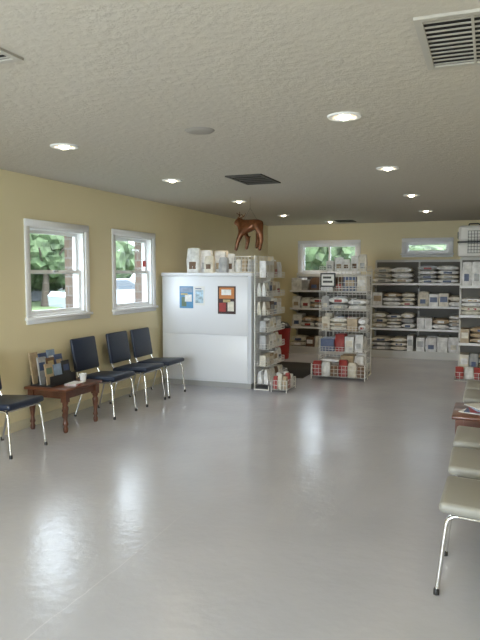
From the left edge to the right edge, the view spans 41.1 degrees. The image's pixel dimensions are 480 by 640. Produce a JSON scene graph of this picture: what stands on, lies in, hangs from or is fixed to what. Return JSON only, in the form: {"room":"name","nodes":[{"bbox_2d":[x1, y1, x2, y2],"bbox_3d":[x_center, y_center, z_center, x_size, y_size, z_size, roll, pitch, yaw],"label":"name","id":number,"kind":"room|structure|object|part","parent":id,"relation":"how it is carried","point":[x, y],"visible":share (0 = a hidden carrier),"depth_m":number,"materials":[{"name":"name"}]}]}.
{"room":"veterinary clinic","nodes":[
{"label":"veterinary clinic","id":0,"kind":"room"},
{"bbox_2d":[0,169,267,426],"bbox_3d":[-2.235,-0.166,6.081,0.260,2.440,14.700,2,5,21],"label":"wall","id":1,"kind":"structure","parent":0,"point":[176,229],"depth_m":7.17,"materials":[{"name":"beige paint"}]},
{"bbox_2d":[23,218,92,324],"bbox_3d":[-1.918,-0.497,6.638,0.190,1.020,1.080,2,5,21],"label":"window","id":2,"kind":"structure","parent":1,"relation":"in","point":[79,234],"depth_m":6.77,"materials":[{"name":"white paint"}]},
{"bbox_2d":[0,376,164,436],"bbox_3d":[-2.108,1.010,6.118,0.012,0.090,14.680,2,5,21],"label":"baseboard","id":3,"kind":"structure","parent":1,"relation":"attached to","point":[25,423],"depth_m":6.92,"materials":[{"name":"beige paint"}]},
{"bbox_2d":[111,229,157,314],"bbox_3d":[-1.368,-0.601,8.046,0.190,1.020,1.070,2,5,21],"label":"window","id":4,"kind":"structure","parent":1,"relation":"in","point":[148,272],"depth_m":8.26,"materials":[{"name":"white paint"}]},
{"bbox_2d":[0,353,479,639],"bbox_3d":[0.173,1.169,5.238,5.010,0.100,14.900,2,5,21],"label":"floor","id":5,"kind":"structure","parent":0,"point":[310,511],"depth_m":3.97,"materials":[{"name":"paint"}]},
{"bbox_2d":[0,378,47,458],"bbox_3d":[-2.021,0.699,5.447,0.554,0.809,0.477,2,4,20],"label":"chair","id":6,"kind":"object","parent":5,"relation":"on","point":[8,403],"visible":1,"depth_m":5.39,"materials":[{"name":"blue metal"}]},
{"bbox_3d":[-1.983,0.700,5.433,0.445,0.075,0.450,2,4,20],"label":"seat","id":7,"kind":"part","parent":6,"relation":"part of","materials":[{"name":"blue plastic"}]},
{"bbox_2d":[24,378,101,432],"bbox_3d":[-1.729,0.830,6.311,0.490,0.420,0.600,2,5,21],"label":"side table","id":8,"kind":"object","parent":5,"relation":"on","point":[62,392],"visible":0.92,"depth_m":6.11,"materials":[{"name":"brown wood"}]},
{"bbox_3d":[-1.995,0.856,6.154,0.060,0.392,0.058,2,5,21],"label":"leg","id":9,"kind":"part","parent":8,"relation":"part of","materials":[{"name":"brown wood"}]},
{"bbox_2d":[28,349,75,386],"bbox_3d":[-1.836,0.464,6.273,0.262,0.314,0.400,2,5,21],"label":"magazine rack","id":10,"kind":"object","parent":8,"relation":"on","point":[48,369],"visible":1,"depth_m":6.18,"materials":[{"name":"black plastic"}]},
{"bbox_3d":[-1.641,0.866,6.016,0.060,0.392,0.058,2,5,21],"label":"leg","id":11,"kind":"part","parent":8,"relation":"part of","materials":[{"name":"brown wood"}]},
{"bbox_2d":[64,381,84,385],"bbox_3d":[-1.601,0.616,6.220,0.144,0.019,0.203,1,4,9],"label":"pile","id":12,"kind":"object","parent":8,"relation":"on","point":[73,383],"visible":1,"depth_m":6.16,"materials":[{"name":"white paper"}]},
{"bbox_2d":[79,373,86,381],"bbox_3d":[-1.567,0.573,6.391,0.072,0.080,0.071,2,5,21],"label":"paper cup","id":13,"kind":"object","parent":8,"relation":"on","point":[82,375],"visible":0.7,"depth_m":6.37,"materials":[{"name":"white paper"}]},
{"bbox_3d":[-1.463,0.832,6.471,0.060,0.392,0.058,2,5,21],"label":"leg","id":14,"kind":"part","parent":8,"relation":"part of","materials":[{"name":"brown wood"}]},
{"bbox_2d":[70,336,136,419],"bbox_3d":[-1.458,0.598,6.834,0.554,0.809,0.477,2,4,20],"label":"chair","id":15,"kind":"object","parent":5,"relation":"on","point":[84,349],"visible":0.9,"depth_m":6.80,"materials":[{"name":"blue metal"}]},
{"bbox_3d":[-1.669,0.361,6.893,0.091,0.346,0.440,2,4,20],"label":"backrest","id":16,"kind":"part","parent":15,"relation":"part of","materials":[{"name":"leather"}]},
{"bbox_3d":[-1.458,0.606,6.834,0.554,0.793,0.477,2,4,20],"label":"frame","id":17,"kind":"part","parent":15,"relation":"part of","materials":[{"name":"silver metal"}]},
{"bbox_3d":[-1.420,0.598,6.820,0.445,0.075,0.450,2,4,20],"label":"seat","id":18,"kind":"part","parent":15,"relation":"part of","materials":[{"name":"leather"}]},
{"bbox_2d":[106,331,165,406],"bbox_3d":[-1.215,0.552,7.456,0.554,0.809,0.477,2,4,20],"label":"chair","id":19,"kind":"object","parent":5,"relation":"on","point":[117,342],"visible":0.88,"depth_m":7.41,"materials":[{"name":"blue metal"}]},
{"bbox_3d":[-1.426,0.315,7.515,0.091,0.346,0.440,2,4,20],"label":"backrest","id":20,"kind":"part","parent":19,"relation":"part of","materials":[{"name":"blue plastic"}]},
{"bbox_3d":[-1.215,0.560,7.457,0.554,0.793,0.477,2,4,20],"label":"frame","id":21,"kind":"part","parent":19,"relation":"part of","materials":[{"name":"silver metal"}]},
{"bbox_3d":[-1.176,0.552,7.443,0.445,0.075,0.450,2,4,20],"label":"seat","id":22,"kind":"part","parent":19,"relation":"part of","materials":[{"name":"leather"}]},
{"bbox_2d":[130,327,185,397],"bbox_3d":[-1.020,0.515,7.954,0.554,0.809,0.477,2,4,20],"label":"chair","id":23,"kind":"object","parent":5,"relation":"on","point":[140,338],"visible":0.88,"depth_m":7.93,"materials":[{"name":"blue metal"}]},
{"bbox_3d":[-1.232,0.279,8.013,0.091,0.346,0.440,2,4,20],"label":"backrest","id":24,"kind":"part","parent":23,"relation":"part of","materials":[{"name":"blue plastic"}]},
{"bbox_3d":[-0.982,0.516,7.940,0.445,0.075,0.450,2,4,20],"label":"seat","id":25,"kind":"part","parent":23,"relation":"part of","materials":[{"name":"leather"}]},
{"bbox_3d":[-1.020,0.523,7.954,0.554,0.793,0.477,2,4,20],"label":"frame","id":26,"kind":"part","parent":23,"relation":"part of","materials":[{"name":"silver metal"}]},
{"bbox_2d":[161,273,270,388],"bbox_3d":[-0.311,0.104,8.796,1.303,1.505,0.803,2,5,21],"label":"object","id":27,"kind":"object","parent":5,"relation":"on","point":[217,350],"visible":0.87,"depth_m":8.41,"materials":[{"name":"grey metal"}]},
{"bbox_2d":[179,286,192,307],"bbox_3d":[-0.713,-0.303,8.496,0.200,0.290,0.003,2,5,21],"label":"poster","id":28,"kind":"object","parent":27,"relation":"attached to","point":[186,292],"visible":1,"depth_m":8.49,"materials":[{"name":"blue paper"}]},
{"bbox_2d":[194,286,204,304],"bbox_3d":[-0.535,-0.318,8.426,0.150,0.250,0.002,2,5,21],"label":"poster","id":29,"kind":"object","parent":27,"relation":"attached to","point":[199,291],"visible":1,"depth_m":8.42,"materials":[{"name":"white paper"}]},
{"bbox_2d":[187,248,235,272],"bbox_3d":[-0.349,-0.805,8.633,0.676,0.330,0.415,2,5,21],"label":"sacks","id":30,"kind":"object","parent":27,"relation":"on","point":[198,261],"visible":0.98,"depth_m":8.52,"materials":[{"name":"white paper"}]},
{"bbox_2d":[218,286,235,313],"bbox_3d":[-0.172,-0.258,8.288,0.250,0.360,0.003,2,5,21],"label":"poster","id":31,"kind":"object","parent":27,"relation":"attached to","point":[226,295],"visible":1,"depth_m":8.29,"materials":[{"name":"red paper"}]},
{"bbox_2d":[232,256,257,271],"bbox_3d":[0.065,-0.727,8.353,0.276,0.209,0.236,2,5,21],"label":"wire basket","id":32,"kind":"object","parent":27,"relation":"on","point":[245,265],"visible":0.91,"depth_m":8.30,"materials":[{"name":"white metal"}]},
{"bbox_2d":[254,255,286,390],"bbox_3d":[0.416,0.019,8.491,0.222,1.727,0.738,2,5,21],"label":"display rack","id":33,"kind":"object","parent":5,"relation":"on","point":[271,269],"visible":0.96,"depth_m":8.29,"materials":[{"name":"white metal"}]},
{"bbox_2d":[274,322,290,358],"bbox_3d":[0.738,0.352,11.253,0.310,0.650,0.310,2,5,21],"label":"trash bin","id":34,"kind":"object","parent":5,"relation":"on","point":[285,333],"visible":0.53,"depth_m":11.14,"materials":[{"name":"red plastic"}]},
{"bbox_2d":[271,371,295,392],"bbox_3d":[0.560,0.787,8.233,0.210,0.225,0.412,2,5,21],"label":"basket","id":35,"kind":"object","parent":5,"relation":"on","point":[282,381],"visible":1,"depth_m":8.10,"materials":[{"name":"white paper"}]},
{"bbox_2d":[277,361,312,377],"bbox_3d":[0.796,0.766,9.969,0.800,0.012,1.500,2,5,21],"label":"floor mat","id":36,"kind":"object","parent":5,"relation":"on","point":[298,369],"visible":0.46,"depth_m":10.00,"materials":[{"name":"grey rubber"}]},
{"bbox_2d":[289,274,372,355],"bbox_3d":[1.699,-0.118,12.035,1.468,1.472,0.628,2,5,21],"label":"shelf","id":37,"kind":"object","parent":5,"relation":"on","point":[300,330],"visible":0.34,"depth_m":12.14,"materials":[{"name":"grey metal"}]},
{"bbox_2d":[290,277,366,346],"bbox_3d":[1.677,-0.149,11.980,1.412,1.288,0.474,2,5,21],"label":"packaged goods","id":38,"kind":"object","parent":37,"relation":"in","point":[299,319],"visible":0.48,"depth_m":11.99},
{"bbox_2d":[311,254,372,381],"bbox_3d":[1.498,-0.061,9.258,0.772,1.774,0.716,2,5,21],"label":"display rack","id":39,"kind":"object","parent":5,"relation":"on","point":[346,365],"visible":0.98,"depth_m":9.23,"materials":[{"name":"white metal"}]},
{"bbox_2d":[320,273,335,286],"bbox_3d":[1.261,-0.575,9.191,0.220,0.200,0.014,2,5,21],"label":"framed sign","id":40,"kind":"object","parent":39,"relation":"attached to","point":[326,279],"visible":1,"depth_m":9.19,"materials":[{"name":"black plastic"}]},
{"bbox_2d":[370,259,459,360],"bbox_3d":[3.168,-0.210,11.443,1.588,1.742,0.648,2,5,21],"label":"shelf","id":41,"kind":"object","parent":5,"relation":"on","point":[416,287],"visible":0.48,"depth_m":11.56,"materials":[{"name":"grey metal"}]},
{"bbox_2d":[372,266,459,352],"bbox_3d":[3.140,-0.212,11.387,1.526,1.501,0.501,2,5,21],"label":"packaged goods","id":42,"kind":"object","parent":41,"relation":"in","point":[430,343],"visible":0.97,"depth_m":11.24},
{"bbox_2d":[433,476,479,595],"bbox_3d":[1.249,0.874,3.073,0.554,0.809,0.477,2,5,23],"label":"chair","id":43,"kind":"object","parent":5,"relation":"on","point":[460,498],"visible":1,"depth_m":2.98,"materials":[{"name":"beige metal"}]},
{"bbox_3d":[1.249,0.882,3.074,0.554,0.793,0.477,2,5,23],"label":"frame","id":44,"kind":"part","parent":43,"relation":"part of","materials":[{"name":"silver metal"}]},
{"bbox_3d":[1.211,0.872,3.089,0.445,0.075,0.450,2,5,23],"label":"seat","id":45,"kind":"part","parent":43,"relation":"part of","materials":[{"name":"grey plastic"}]},
{"bbox_2d":[448,447,479,514],"bbox_3d":[1.470,0.832,3.641,0.554,0.809,0.477,2,4,21],"label":"chair","id":46,"kind":"object","parent":5,"relation":"on","point":[464,462],"visible":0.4,"depth_m":3.58,"materials":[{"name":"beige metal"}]},
{"bbox_3d":[1.432,0.830,3.655,0.445,0.075,0.450,2,4,21],"label":"seat","id":47,"kind":"part","parent":46,"relation":"part of","materials":[{"name":"beige leather"}]},
{"bbox_3d":[1.470,0.840,3.641,0.554,0.793,0.477,2,4,21],"label":"frame","id":48,"kind":"part","parent":46,"relation":"part of","materials":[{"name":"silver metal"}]},
{"bbox_2d":[452,402,479,432],"bbox_3d":[1.903,0.920,4.947,0.490,0.440,0.550,2,5,21],"label":"side table","id":49,"kind":"object","parent":5,"relation":"on","point":[461,419],"visible":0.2,"depth_m":4.77,"materials":[{"name":"brown wood"}]},
{"bbox_3d":[1.646,0.944,4.812,0.060,0.412,0.058,2,5,21],"label":"leg","id":50,"kind":"part","parent":49,"relation":"part of","materials":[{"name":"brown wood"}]},
{"bbox_2d":[459,403,479,414],"bbox_3d":[1.872,0.683,4.917,0.356,0.036,0.348,2,5,21],"label":"pile","id":51,"kind":"object","parent":49,"relation":"on","point":[473,408],"visible":1,"depth_m":4.88,"materials":[{"name":"white paper"}]},
{"bbox_2d":[453,426,479,449],"bbox_3d":[1.681,0.792,4.179,0.554,0.809,0.477,2,5,21],"label":"chair","id":52,"kind":"object","parent":5,"relation":"on","point":[465,436],"visible":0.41,"depth_m":4.13,"materials":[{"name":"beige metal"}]},
{"bbox_2d":[455,366,479,380],"bbox_3d":[3.321,0.757,8.900,0.626,0.193,0.196,2,5,21],"label":"basket","id":53,"kind":"object","parent":5,"relation":"on","point":[459,371],"visible":0.96,"depth_m":8.90,"materials":[{"name":"silver metal"}]},
{"bbox_2d":[458,257,479,378],"bbox_3d":[3.611,-0.036,9.146,0.928,1.732,0.478,2,5,21],"label":"shelf","id":54,"kind":"object","parent":5,"relation":"on","point":[466,291],"visible":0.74,"depth_m":9.44,"materials":[{"name":"grey metal"}]},
{"bbox_2d":[457,223,479,256],"bbox_3d":[3.355,-1.149,9.181,0.432,0.480,0.396,2,5,21],"label":"pet carrier","id":55,"kind":"object","parent":54,"relation":"on","point":[468,235],"visible":1,"depth_m":9.03,"materials":[{"name":"white plastic"}]},
{"bbox_3d":[3.313,-1.099,8.992,0.220,0.313,0.007,2,5,21],"label":"wire door","id":56,"kind":"part","parent":55,"relation":"part of","materials":[{"name":"black plastic"}]},
{"bbox_2d":[459,262,479,368],"bbox_3d":[3.588,-0.060,9.095,0.848,1.534,0.350,2,5,21],"label":"packaged goods","id":57,"kind":"object","parent":54,"relation":"in","point":[470,271],"visible":0.91,"depth_m":9.11},
{"bbox_2d":[463,389,479,402],"bbox_3d":[2.229,0.689,5.582,0.554,0.809,0.477,2,5,21],"label":"chair","id":58,"kind":"object","parent":5,"relation":"on","point":[470,396],"visible":0.53,"depth_m":5.51,"materials":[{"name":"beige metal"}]},
{"bbox_2d":[465,380,479,389],"bbox_3d":[2.429,0.652,6.093,0.554,0.809,0.477,2,5,21],"label":"chair","id":59,"kind":"object","parent":5,"relation":"on","point":[470,384],"visible":0.36,"depth_m":6.07,"materials":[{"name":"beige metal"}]},
{"bbox_2d":[0,0,479,225],"bbox_3d":[0.169,-1.389,5.052,5.420,0.150,15.300,2,5,21],"label":"ceiling","id":60,"kind":"structure","parent":0,"point":[122,82],"depth_m":3.60,"materials":[{"name":"beige paint"}]},
{"bbox_2d":[0,47,23,63],"bbox_3d":[-1.168,-1.133,2.682,0.320,0.011,0.390,2,5,21],"label":"ceiling vent","id":61,"kind":"object","parent":60,"relation":"attached to","point":[6,56],"depth_m":2.78,"materials":[{"name":"white metal"}]},
{"bbox_2d":[50,143,78,149],"bbox_3d":[-1.303,-1.280,4.753,0.210,0.024,0.210,2,5,21],"label":"recessed light","id":62,"kind":"object","parent":60,"relation":"in","point":[62,146],"visible":1,"depth_m":4.73,"materials":[{"name":"white glass"}]},
{"bbox_3d":[-1.303,-1.278,4.753,0.076,0.021,0.076,2,5,21],"label":"bulb","id":63,"kind":"part","parent":62,"relation":"part of","materials":[{"name":"white glass"}]},
{"bbox_2d":[162,179,182,182],"bbox_3d":[-0.687,-1.407,6.493,0.210,0.024,0.210,2,5,21],"label":"recessed light","id":64,"kind":"object","parent":60,"relation":"in","point":[163,180],"visible":1,"depth_m":6.46,"materials":[{"name":"white glass"}]},
{"bbox_2d":[185,127,214,134],"bbox_3d":[-0.266,-1.244,4.221,0.200,0.015,0.200,2,5,21],"label":"ceiling speaker","id":65,"kind":"object","parent":60,"relation":"attached to","point":[192,130],"depth_m":4.18},
{"bbox_2d":[231,200,246,202],"bbox_3d":[-0.009,-1.547,8.392,0.210,0.024,0.210,2,5,21],"label":"recessed light","id":66,"kind":"object","parent":60,"relation":"in","point":[234,201],"visible":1,"depth_m":8.35,"materials":[{"name":"white glass"}]},
{"bbox_2d":[234,209,262,250],"bbox_3d":[0.115,-1.191,7.939,0.398,0.666,0.206,2,5,21],"label":"ornament","id":67,"kind":"object","parent":60,"relation":"hanging from","point":[244,226],"visible":1,"depth_m":7.90,"materials":[{"name":"orange metal"}]},
{"bbox_2d":[225,174,280,184],"bbox_3d":[0.137,-1.408,6.419,0.370,0.011,0.620,2,5,21],"label":"ceiling vent","id":68,"kind":"object","parent":60,"relation":"attached to","point":[248,179],"depth_m":6.40,"materials":[{"name":"grey metal"}]},
{"bbox_2d":[327,112,361,121],"bbox_3d":[0.627,-1.213,3.842,0.210,0.024,0.210,2,5,21],"label":"recessed light","id":69,"kind":"object","parent":60,"relation":"in","point":[338,116],"visible":1,"depth_m":3.82,"materials":[{"name":"white glass"}]},
{"bbox_3d":[0.627,-1.211,3.842,0.076,0.021,0.076,2,5,21],"label":"bulb","id":70,"kind":"part","parent":69,"relation":"part of","materials":[{"name":"white glass"}]},
{"bbox_2d":[334,220,355,222],"bbox_3d":[1.904,-1.785,11.555,0.320,0.011,0.400,2,5,21],"label":"ceiling vent","id":71,"kind":"object","parent":60,"relation":"attached to","point":[339,221],"depth_m":11.56,"materials":[{"name":"grey metal"}]},
{"bbox_2d":[376,166,399,170],"bbox_3d":[1.327,-1.352,5.742,0.210,0.024,0.210,2,5,21],"label":"recessed light","id":72,"kind":"object","parent":60,"relation":"in","point":[383,168],"visible":1,"depth_m":5.71,"materials":[{"name":"white glass"}]},
{"bbox_2d":[403,194,419,196],"bbox_3d":[2.073,-1.498,7.732,0.210,0.024,0.210,2,5,21],"label":"recessed light","id":73,"kind":"object","parent":60,"relation":"in","point":[405,195],"visible":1,"depth_m":7.70,"materials":[{"name":"white paint"}]},
{"bbox_2d":[413,8,479,69],"bbox_3d":[0.942,-1.125,2.573,0.410,0.011,0.620,2,5,21],"label":"ceiling vent","id":74,"kind":"object","parent":60,"relation":"attached to","point":[450,39],"depth_m":2.55,"materials":[{"name":"white metal"}]},
{"bbox_2d":[268,220,479,345],"bbox_3d":[2.839,-0.609,12.115,5.320,2.440,0.260,2,5,21],"label":"wall","id":75,"kind":"structure","parent":0,"point":[379,241],"depth_m":12.14,"materials":[{"name":"beige paint"}]},
{"bbox_2d":[297,240,360,274],"bbox_3d":[1.732,-1.192,12.413,1.260,0.700,0.190,2,5,21],"label":"window","id":76,"kind":"structure","parent":75,"relation":"in","point":[316,243],"depth_m":12.41,"materials":[{"name":"white paint"}]},
{"bbox_2d":[400,237,453,256],"bbox_3d":[3.437,-1.328,11.737,0.940,0.350,0.190,2,5,21],"label":"window","id":77,"kind":"structure","parent":75,"relation":"in","point":[448,241],"depth_m":11.69,"materials":[{"name":"white paint"}]},
{"label":"outside","id":78,"kind":"structure","parent":0,"visible":0},
{"bbox_2d":[31,301,60,310],"bbox_3d":[-8.527,0.323,19.500,110.000,0.200,110.000,2,5,21],"label":"lawn","id":79,"kind":"structure","parent":78,"point":[36,305],"depth_m":30.69,"materials":[{"name":"green plant"}]},
{"bbox_2d":[31,288,61,300],"bbox_3d":[-16.122,-3.168,38.356,9.000,4.000,9.000,2,5,21],"label":"house","id":80,"kind":"structure","parent":79,"relation":"on","point":[35,295],"depth_m":37.92,"materials":[{"name":"grey"}]},
{"bbox_2d":[30,233,64,306],"bbox_3d":[-10.051,-2.989,31.859,3.453,4.619,5.190,3,5,34],"label":"tree","id":81,"kind":"object","parent":79,"relation":"on","point":[47,252],"visible":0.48,"depth_m":30.96,"materials":[{"name":"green plant"}]},
{"bbox_2d":[31,241,134,291],"bbox_3d":[-10.194,-3.903,36.831,7.764,5.711,5.711,0,4,-2],"label":"tree","id":82,"kind":"object","parent":79,"relation":"on","point":[124,252],"visible":0.05,"depth_m":36.53,"materials":[{"name":"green plant"}]},
{"bbox_2d":[123,242,134,278],"bbox_3d":[-10.725,-4.842,44.563,9.198,6.449,6.480,-4,6,-41],"label":"tree","id":83,"kind":"object","parent":79,"relation":"on","point":[131,267],"visible":0.02,"depth_m":45.30,"materials":[{"name":"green plant"}]},
{"bbox_2d":[305,247,354,269],"bbox_3d":[4.835,-3.848,39.239,9.175,5.248,7.126,-3,5,-34],"label":"tree","id":84,"kind":"object","parent":79,"relation":"on","point":[315,257],"visible":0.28,"depth_m":35.60,"materials":[{"name":"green plant"}]},
{"bbox_2d":[348,245,445,261],"bbox_3d":[8.218,-3.078,33.014,5.764,4.629,5.242,2,5,21],"label":"tree","id":85,"kind":"object","parent":79,"relation":"on","point":[411,247],"visible":0.06,"depth_m":30.50,"materials":[{"name":"green plant"}]},
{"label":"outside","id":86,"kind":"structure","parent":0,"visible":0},
{"bbox_3d":[-14.240,1.740,-1.301,8.500,0.020,67.000,2,5,21],"label":"pavement","id":87,"kind":"object","parent":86,"visible":0},
{"bbox_2d":[48,278,134,307],"bbox_3d":[-5.125,-0.945,25.395,4.500,1.415,1.800,-3,5,-39],"label":"parked car","id":88,"kind":"object","parent":87,"relation":"on","point":[125,287],"visible":0.1,"depth_m":24.72,"materials":[{"name":"grey paint"}]}
]}

